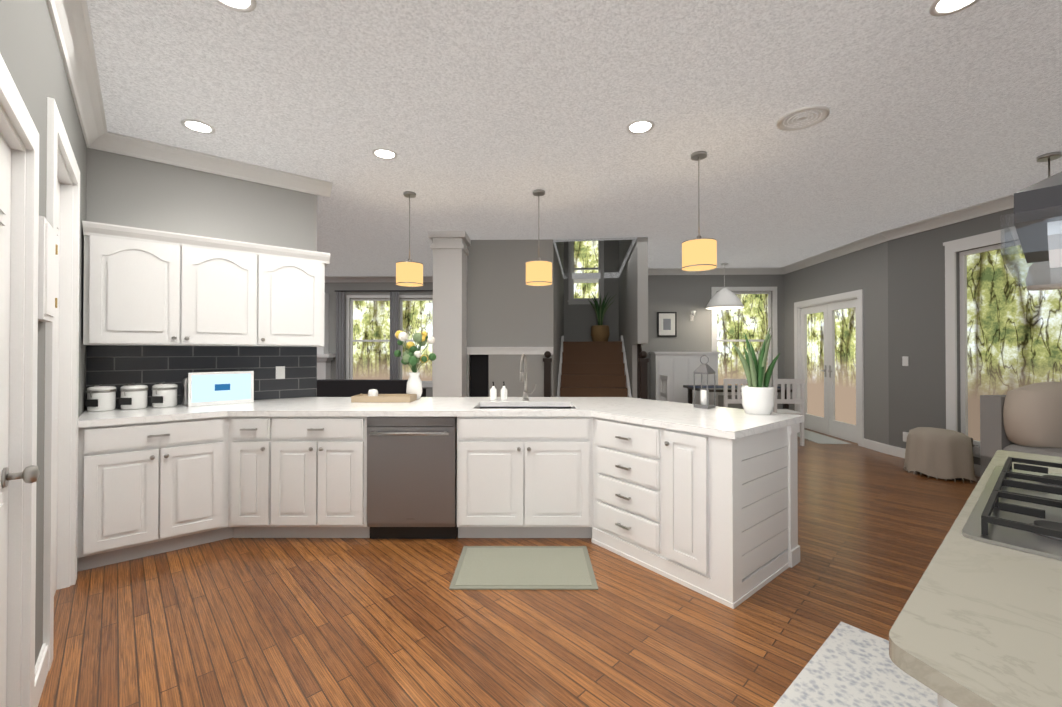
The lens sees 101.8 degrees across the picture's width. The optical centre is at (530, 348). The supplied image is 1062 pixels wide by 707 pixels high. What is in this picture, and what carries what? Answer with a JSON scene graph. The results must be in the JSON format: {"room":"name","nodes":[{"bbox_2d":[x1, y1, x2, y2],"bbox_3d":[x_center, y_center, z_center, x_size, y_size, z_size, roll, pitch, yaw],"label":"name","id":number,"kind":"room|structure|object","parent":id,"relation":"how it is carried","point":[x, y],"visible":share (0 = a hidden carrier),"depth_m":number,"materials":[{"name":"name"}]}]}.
{"room":"kitchen and living room","nodes":[
{"label":"kitchen and living room","id":0,"kind":"room"},
{"bbox_2d":[0,0,107,706],"bbox_3d":[-1.853,-0.099,1.599,0.230,2.900,4.150,0,-1,-42],"label":"wall","id":1,"kind":"structure","parent":0,"point":[53,125],"depth_m":1.75,"materials":[{"name":"white paint"}]},
{"bbox_2d":[0,133,38,706],"bbox_3d":[-1.503,0.333,1.145,0.559,2.018,0.650,0,0,-1],"label":"door","id":2,"kind":"structure","parent":1,"relation":"in","point":[29,474],"depth_m":1.41,"materials":[{"name":"white wood"}]},
{"bbox_2d":[38,216,57,321],"bbox_3d":[-1.893,-0.299,1.682,0.039,0.380,0.245,0,-1,-42],"label":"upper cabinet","id":3,"kind":"object","parent":1,"relation":"attached to","point":[47,253],"visible":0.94,"depth_m":1.62,"materials":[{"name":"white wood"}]},
{"bbox_2d":[54,178,59,594],"bbox_3d":[-2.417,0.206,2.136,0.052,2.288,0.771,0,-1,-42],"label":"pantry door","id":4,"kind":"structure","parent":1,"relation":"in","point":[56,398],"depth_m":2.33,"materials":[{"name":"white wood"}]},
{"bbox_2d":[85,131,332,409],"bbox_3d":[-2.576,-0.085,3.524,1.730,2.900,0.230,0,-1,-38],"label":"wall","id":5,"kind":"structure","parent":0,"point":[139,183],"depth_m":3.44,"materials":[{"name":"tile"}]},
{"bbox_2d":[86,345,316,409],"bbox_3d":[-2.560,0.209,3.514,1.494,0.457,0.021,0,-1,-38],"label":"backsplash","id":6,"kind":"structure","parent":5,"relation":"attached to","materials":[{"name":"tile"}]},
{"bbox_2d":[83,229,328,346],"bbox_3d":[-2.462,-0.395,3.410,1.350,0.750,1.140,0,0,-1],"label":"upper cabinet","id":7,"kind":"object","parent":5,"relation":"attached to","point":[145,287],"depth_m":3.18,"materials":[{"name":"white wood"}]},
{"bbox_2d":[325,276,432,396],"bbox_3d":[-3.885,-0.044,9.046,8.783,2.900,0.536,0,0,-1],"label":"wall","id":8,"kind":"structure","parent":0,"point":[367,288],"depth_m":9.04,"materials":[{"name":"grey paint"}]},
{"bbox_2d":[336,292,344,378],"bbox_3d":[-3.936,0.100,8.930,0.180,2.550,0.063,0,0,2],"label":"curtain","id":9,"kind":"object","parent":8,"relation":"attached to","point":[340,333],"depth_m":8.92,"materials":[{"name":"grey fabric"}]},
{"bbox_2d":[390,292,398,379],"bbox_3d":[-2.817,0.100,8.910,0.180,2.550,0.063,0,0,2],"label":"curtain","id":10,"kind":"object","parent":8,"relation":"attached to","point":[394,296],"depth_m":8.90,"materials":[{"name":"grey fabric"}]},
{"bbox_2d":[467,240,542,396],"bbox_3d":[-0.367,-1.016,6.059,1.080,4.800,0.202,0,0,-1],"label":"wall","id":11,"kind":"structure","parent":0,"point":[512,317],"depth_m":6.01,"materials":[{"name":"grey paint"}]},
{"bbox_2d":[38,428,980,706],"bbox_3d":[-1.359,1.389,-0.019,26.000,0.100,30.000,0,-1,-44],"label":"floor","id":12,"kind":"structure","parent":0,"point":[298,622],"depth_m":2.15,"materials":[{"name":"brown wood"}]},
{"bbox_2d":[77,430,248,571],"bbox_3d":[-2.533,0.919,3.142,1.177,0.885,1.108,0,0,-1],"label":"base cabinet","id":13,"kind":"object","parent":12,"relation":"on","point":[142,493],"depth_m":2.80,"materials":[{"name":"white wood"}]},
{"bbox_2d":[78,398,568,429],"bbox_3d":[-1.407,0.458,3.270,3.496,0.040,1.370,0,0,-1],"label":"countertop","id":14,"kind":"structure","parent":13,"relation":"on","point":[285,413],"depth_m":3.03,"materials":[{"name":"white stone"}]},
{"bbox_2d":[85,384,116,411],"bbox_3d":[-3.017,0.343,3.027,0.152,0.184,0.160,0,0,-1],"label":"canister","id":15,"kind":"object","parent":14,"relation":"on","point":[100,398],"visible":1,"depth_m":2.98,"materials":[{"name":"white ceramic"}]},
{"bbox_2d":[119,383,147,409],"bbox_3d":[-2.884,0.343,3.132,0.152,0.184,0.160,0,0,-1],"label":"canister","id":16,"kind":"object","parent":14,"relation":"on","point":[134,396],"visible":1,"depth_m":3.08,"materials":[{"name":"white ceramic"}]},
{"bbox_2d":[151,382,177,407],"bbox_3d":[-2.751,0.344,3.238,0.152,0.184,0.160,0,0,-1],"label":"canister","id":17,"kind":"object","parent":14,"relation":"on","point":[163,395],"visible":1,"depth_m":3.19,"materials":[{"name":"white ceramic"}]},
{"bbox_2d":[182,377,187,404],"bbox_3d":[-2.674,0.330,3.348,0.055,0.215,0.056,0,0,-1],"label":"pepper mill","id":18,"kind":"object","parent":14,"relation":"on","point":[185,391],"visible":0.69,"depth_m":3.33,"materials":[{"name":"silver metal"}]},
{"bbox_2d":[188,371,253,406],"bbox_3d":[-2.444,0.310,3.406,0.420,0.255,0.096,0,-1,-44],"label":"smart display","id":19,"kind":"object","parent":14,"relation":"on","point":[216,388],"visible":1,"depth_m":3.36,"materials":[{"name":"white plastic"}]},
{"bbox_2d":[351,389,416,401],"bbox_3d":[-1.220,0.389,3.605,0.483,0.100,0.208,0,0,-1],"label":"tray","id":20,"kind":"object","parent":14,"relation":"on","point":[372,395],"visible":0.98,"depth_m":3.50,"materials":[{"name":"brown wood"}]},
{"bbox_2d":[394,330,435,398],"bbox_3d":[-1.023,0.142,3.793,0.375,0.598,0.401,0,0,-1],"label":"flower vase","id":21,"kind":"object","parent":14,"relation":"on","point":[412,357],"visible":0.98,"depth_m":3.73,"materials":[{"name":"white ceramic"}]},
{"bbox_2d":[490,382,496,399],"bbox_3d":[-0.320,0.360,3.670,0.056,0.158,0.063,0,0,-1],"label":"soap bottle","id":22,"kind":"object","parent":14,"relation":"on","point":[493,392],"visible":1,"depth_m":3.65,"materials":[{"name":"white ceramic"}]},
{"bbox_2d":[501,382,506,399],"bbox_3d":[-0.230,0.360,3.670,0.056,0.158,0.063,0,0,-1],"label":"soap bottle","id":23,"kind":"object","parent":14,"relation":"on","point":[503,393],"visible":1,"depth_m":3.65,"materials":[{"name":"white ceramic"}]},
{"bbox_2d":[281,426,369,537],"bbox_3d":[-1.529,0.922,3.440,0.751,0.885,0.844,0,0,-1],"label":"base cabinet","id":24,"kind":"object","parent":12,"relation":"on","point":[324,468],"depth_m":3.03,"materials":[{"name":"white wood"}]},
{"bbox_2d":[367,416,457,538],"bbox_3d":[-0.842,0.923,3.304,0.629,0.877,0.663,0,0,-1],"label":"dishwasher","id":25,"kind":"object","parent":24,"relation":"in","point":[411,477],"visible":0.92,"depth_m":3.03,"materials":[{"name":"silver metal"}]},
{"bbox_2d":[317,293,335,378],"bbox_3d":[-4.738,0.130,8.873,1.330,2.550,0.366,0,0,-1],"label":"fireplace","id":26,"kind":"structure","parent":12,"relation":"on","point":[324,357],"depth_m":8.86,"materials":[{"name":"white wood"}]},
{"bbox_2d":[317,379,425,396],"bbox_3d":[-2.901,0.965,7.614,1.927,0.860,0.866,0,0,-1],"label":"sofa","id":27,"kind":"object","parent":12,"relation":"on","point":[339,387],"visible":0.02,"depth_m":7.22,"materials":[{"name":"black fabric"}]},
{"bbox_2d":[428,231,470,396],"bbox_3d":[-1.085,-0.068,5.798,0.496,2.900,0.496,0,0,-1],"label":"column","id":28,"kind":"structure","parent":12,"relation":"on","point":[450,251],"depth_m":5.61,"materials":[{"name":"white paint"}]},
{"bbox_2d":[449,546,597,589],"bbox_3d":[-0.041,1.354,2.691,0.849,0.009,0.545,0,0,-1],"label":"kitchen mat","id":29,"kind":"object","parent":12,"relation":"on","point":[524,568],"visible":1,"depth_m":2.63,"materials":[{"name":"fabric"}]},
{"bbox_2d":[457,406,592,542],"bbox_3d":[-0.064,0.922,3.435,0.934,0.885,0.844,0,0,-1],"label":"base cabinet","id":30,"kind":"object","parent":12,"relation":"on","point":[523,471],"depth_m":3.02,"materials":[{"name":"white wood"}]},
{"bbox_2d":[557,335,631,397],"bbox_3d":[1.086,0.575,7.616,1.136,1.640,3.128,0,0,7],"label":"stairs","id":31,"kind":"structure","parent":12,"relation":"on","point":[594,369],"depth_m":7.30,"materials":[{"name":"wood"}]},
{"bbox_2d":[543,344,648,398],"bbox_3d":[0.893,0.544,6.099,1.470,1.680,0.791,0,0,-1],"label":"stair rail","id":32,"kind":"object","parent":31,"relation":"attached to","point":[642,382],"visible":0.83,"depth_m":5.89,"materials":[{"name":"brown wood"}]},
{"bbox_2d":[589,293,613,340],"bbox_3d":[1.351,-0.624,8.385,0.525,1.008,0.541,0,0,-1],"label":"potted plant","id":33,"kind":"object","parent":31,"relation":"on","point":[600,331],"visible":1,"depth_m":8.24,"materials":[{"name":"wicker"}]},
{"bbox_2d":[660,375,669,400],"bbox_3d":[2.379,0.916,7.066,0.434,0.950,0.434,0,0,-1],"label":"chair","id":34,"kind":"object","parent":12,"relation":"on","point":[664,385],"visible":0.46,"depth_m":7.02,"materials":[{"name":"white wood"}]},
{"bbox_2d":[649,352,719,405],"bbox_3d":[2.798,0.728,7.909,1.180,1.340,0.488,0,0,-1],"label":"half wall","id":35,"kind":"structure","parent":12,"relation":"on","point":[679,368],"depth_m":7.71,"materials":[{"name":"white wood"}]},
{"bbox_2d":[593,438,799,608],"bbox_3d":[1.073,0.918,2.900,1.261,0.885,1.291,0,0,-1],"label":"base cabinet","id":36,"kind":"object","parent":12,"relation":"on","point":[702,501],"depth_m":2.51,"materials":[{"name":"white wood"}]},
{"bbox_2d":[569,398,803,441],"bbox_3d":[1.049,0.456,3.091,1.442,0.040,1.725,0,0,-1],"label":"countertop","id":37,"kind":"structure","parent":36,"relation":"on","point":[608,419],"depth_m":2.73,"materials":[{"name":"white stone"}]},
{"bbox_2d":[693,355,715,408],"bbox_3d":[1.280,0.242,3.184,0.110,0.387,0.110,0,-1,-38],"label":"lantern","id":38,"kind":"object","parent":37,"relation":"on","point":[702,368],"visible":1,"depth_m":3.16,"materials":[{"name":"metal"}]},
{"bbox_2d":[732,327,779,414],"bbox_3d":[1.490,0.148,2.881,0.296,0.572,0.311,0,0,-1],"label":"snake plant","id":39,"kind":"object","parent":37,"relation":"on","point":[757,393],"visible":1,"depth_m":2.83,"materials":[{"name":"green plant"}]},
{"bbox_2d":[724,379,747,406],"bbox_3d":[2.976,0.911,6.354,0.434,0.950,0.434,0,0,-1],"label":"chair","id":40,"kind":"object","parent":12,"relation":"on","point":[733,400],"visible":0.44,"depth_m":6.15,"materials":[{"name":"white wood"}]},
{"bbox_2d":[683,385,791,408],"bbox_3d":[3.339,1.008,7.047,1.452,0.766,0.948,0,0,-1],"label":"dining table","id":41,"kind":"object","parent":12,"relation":"on","point":[719,388],"visible":0.31,"depth_m":6.91,"materials":[{"name":"brown wood"}]},
{"bbox_2d":[772,379,804,445],"bbox_3d":[3.676,0.911,6.341,0.434,0.950,0.434,0,0,-1],"label":"chair","id":42,"kind":"object","parent":12,"relation":"on","point":[788,400],"visible":0.69,"depth_m":6.14,"materials":[{"name":"white wood"}]},
{"bbox_2d":[797,429,850,443],"bbox_3d":[4.439,1.386,6.908,0.515,0.008,1.321,0,0,-1],"label":"area rug","id":43,"kind":"object","parent":12,"relation":"on","point":[816,437],"visible":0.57,"depth_m":6.62,"materials":[{"name":"grey fabric"}]},
{"bbox_2d":[773,622,937,706],"bbox_3d":[0.783,1.343,1.179,2.360,0.008,0.520,0,-1,-39],"label":"area rug","id":44,"kind":"object","parent":12,"relation":"on","point":[847,665],"visible":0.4,"depth_m":1.75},
{"bbox_2d":[903,427,977,482],"bbox_3d":[4.446,1.124,4.689,0.573,0.500,0.605,0,0,-1],"label":"ottoman","id":45,"kind":"object","parent":12,"relation":"on","point":[945,454],"visible":1,"depth_m":4.53,"materials":[{"name":"beige fabric"}]},
{"bbox_2d":[889,450,1061,706],"bbox_3d":[1.413,0.884,0.684,2.374,0.920,1.050,0,-1,-39],"label":"kitchen island","id":46,"kind":"object","parent":12,"relation":"on","point":[977,624],"visible":0.83,"depth_m":0.66,"materials":[{"name":"beige stone"}]},
{"bbox_2d":[962,457,1061,559],"bbox_3d":[1.491,0.399,1.060,0.910,0.054,0.528,0,-1,-39],"label":"cooktop","id":47,"kind":"object","parent":46,"relation":"in","point":[1018,507],"visible":1,"depth_m":1.07,"materials":[{"name":"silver metal"}]},
{"bbox_2d":[980,381,1061,476],"bbox_3d":[4.503,0.800,2.778,1.106,1.119,2.100,0,0,-8],"label":"sofa","id":48,"kind":"object","parent":12,"relation":"on","point":[1026,419],"visible":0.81,"depth_m":3.44,"materials":[{"name":"brown fabric"}]},
{"bbox_2d":[543,239,590,396],"bbox_3d":[0.453,-1.005,7.617,0.590,4.800,3.555,0,0,-1],"label":"wall","id":49,"kind":"structure","parent":0,"point":[565,315],"depth_m":7.98,"materials":[{"name":"grey paint"}]},
{"bbox_2d":[87,0,1061,282],"bbox_3d":[-0.999,-2.536,3.367,16.000,2.000,12.800,0,0,-1],"label":"ceiling","id":50,"kind":"structure","parent":0,"point":[483,118],"depth_m":2.78,"materials":[{"name":"white paint"}]},
{"bbox_2d":[181,119,214,133],"bbox_3d":[-2.303,-1.535,2.987,0.190,0.007,0.190,0,0,-1],"label":"recessed light","id":51,"kind":"object","parent":50,"relation":"in","point":[198,126],"visible":1,"depth_m":2.98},
{"bbox_2d":[214,0,255,12],"bbox_3d":[-1.311,-1.543,1.884,0.190,0.007,0.190,0,0,-1],"label":"recessed light","id":52,"kind":"object","parent":50,"relation":"in","point":[244,6],"visible":1,"depth_m":1.94,"materials":[{"name":"white"}]},
{"bbox_2d":[372,148,396,159],"bbox_3d":[-1.152,-1.532,3.400,0.190,0.007,0.190,0,0,-1],"label":"recessed light","id":53,"kind":"object","parent":50,"relation":"in","point":[385,153],"visible":1,"depth_m":3.39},
{"bbox_2d":[396,191,422,286],"bbox_3d":[-1.194,-1.077,4.247,0.260,0.903,0.260,0,0,-1],"label":"pendant light","id":54,"kind":"object","parent":50,"relation":"hanging from","point":[409,272],"visible":1,"depth_m":4.16,"materials":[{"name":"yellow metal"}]},
{"bbox_2d":[526,189,551,285],"bbox_3d":[0.077,-1.078,4.200,0.260,0.903,0.260,0,0,-1],"label":"pendant light","id":55,"kind":"object","parent":50,"relation":"hanging from","point":[538,271],"visible":1,"depth_m":4.11,"materials":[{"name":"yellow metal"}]},
{"bbox_2d":[626,119,654,133],"bbox_3d":[0.758,-1.535,2.990,0.190,0.007,0.190,0,0,-1],"label":"recessed light","id":56,"kind":"object","parent":50,"relation":"in","point":[641,126],"visible":1,"depth_m":2.98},
{"bbox_2d":[682,151,716,270],"bbox_3d":[1.326,-1.083,3.407,0.260,0.903,0.260,0,0,-1],"label":"pendant light","id":57,"kind":"object","parent":50,"relation":"hanging from","point":[699,253],"visible":1,"depth_m":3.32,"materials":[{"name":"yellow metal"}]},
{"bbox_2d":[705,263,743,309],"bbox_3d":[3.423,-1.109,7.635,0.630,0.789,0.630,0,0,-1],"label":"dome pendant light","id":58,"kind":"object","parent":50,"relation":"hanging from","point":[724,298],"visible":1,"depth_m":7.48,"materials":[{"name":"white metal"}]},
{"bbox_2d":[777,105,829,130],"bbox_3d":[1.810,-1.532,2.878,0.300,0.015,0.300,0,0,-1],"label":"ceiling vent","id":59,"kind":"object","parent":50,"relation":"in","point":[803,117],"visible":0.98,"depth_m":2.87,"materials":[{"name":"white metal"}]},
{"bbox_2d":[929,0,978,16],"bbox_3d":[1.890,-1.543,1.908,0.190,0.007,0.190,0,0,-1],"label":"recessed light","id":60,"kind":"object","parent":50,"relation":"in","point":[938,8],"visible":1,"depth_m":1.95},
{"bbox_2d":[1001,171,1061,285],"bbox_3d":[1.576,-0.885,1.045,0.760,1.333,0.560,0,-1,-39],"label":"range hood","id":61,"kind":"object","parent":50,"relation":"attached to","point":[1037,220],"visible":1,"depth_m":1.00,"materials":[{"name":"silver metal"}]},
{"bbox_2d":[1026,152,1061,290],"bbox_3d":[4.114,-1.005,3.422,0.260,1.059,0.256,0,0,-1],"label":"light","id":62,"kind":"object","parent":50,"relation":"hanging from","point":[1048,157],"visible":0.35,"depth_m":3.39,"materials":[{"name":"silver metal"}]},
{"bbox_2d":[591,237,638,344],"bbox_3d":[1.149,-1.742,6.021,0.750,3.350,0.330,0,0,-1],"label":"wall","id":63,"kind":"structure","parent":0,"point":[622,316],"depth_m":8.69,"materials":[{"name":"grey paint"}]},
{"bbox_2d":[624,237,647,397],"bbox_3d":[1.732,-1.005,7.575,0.608,4.800,3.429,0,0,-1],"label":"wall","id":64,"kind":"structure","parent":0,"point":[630,350],"depth_m":5.89,"materials":[{"name":"grey paint"}]},
{"bbox_2d":[642,268,784,408],"bbox_3d":[3.396,-0.051,8.147,2.968,2.900,0.373,0,0,-1],"label":"wall","id":65,"kind":"structure","parent":0,"point":[676,296],"depth_m":8.15,"materials":[{"name":"grey paint"}]},
{"bbox_2d":[657,312,676,336],"bbox_3d":[2.566,-0.456,8.152,0.361,0.470,0.051,0,0,-1],"label":"picture frame","id":66,"kind":"object","parent":65,"relation":"attached to","point":[666,321],"depth_m":8.13,"materials":[{"name":"wood"}]},
{"bbox_2d":[690,311,695,320],"bbox_3d":[3.032,-0.611,8.082,0.090,0.180,0.145,0,0,-1],"label":"lamp","id":67,"kind":"object","parent":65,"relation":"attached to","point":[692,316],"visible":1,"depth_m":8.14,"materials":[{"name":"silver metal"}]},
{"bbox_2d":[781,233,888,453],"bbox_3d":[4.720,-0.060,6.923,0.360,2.900,2.576,0,0,-1],"label":"wall","id":68,"kind":"structure","parent":0,"point":[854,274],"depth_m":6.36,"materials":[{"name":"grey paint"}]},
{"bbox_2d":[880,194,1020,476],"bbox_3d":[5.008,-0.086,3.365,0.230,2.900,4.600,0,0,-8],"label":"wall","id":69,"kind":"structure","parent":0,"point":[927,328],"depth_m":5.09,"materials":[{"name":"grey paint"}]},
{"label":"outside","id":70,"kind":"structure","parent":0,"visible":0},
{"bbox_2d":[807,307,855,424],"bbox_3d":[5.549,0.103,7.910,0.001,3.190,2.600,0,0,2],"label":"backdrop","id":71,"kind":"structure","parent":70,"point":[845,365],"depth_m":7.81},
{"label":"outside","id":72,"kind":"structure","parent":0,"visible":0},
{"bbox_2d":[353,301,431,380],"bbox_3d":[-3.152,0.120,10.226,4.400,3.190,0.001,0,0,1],"label":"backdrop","id":73,"kind":"structure","parent":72,"point":[371,321],"depth_m":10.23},
{"bbox_2d":[574,241,597,297],"bbox_3d":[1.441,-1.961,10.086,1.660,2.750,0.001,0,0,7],"label":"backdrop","id":74,"kind":"structure","parent":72,"point":[585,254],"depth_m":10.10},
{"bbox_2d":[717,294,767,384],"bbox_3d":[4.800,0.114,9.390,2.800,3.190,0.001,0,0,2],"label":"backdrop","id":75,"kind":"structure","parent":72,"point":[750,319],"depth_m":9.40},
{"bbox_2d":[967,245,1061,440],"bbox_3d":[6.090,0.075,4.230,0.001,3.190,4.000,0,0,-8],"label":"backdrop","id":76,"kind":"structure","parent":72,"point":[1014,334],"depth_m":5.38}
]}

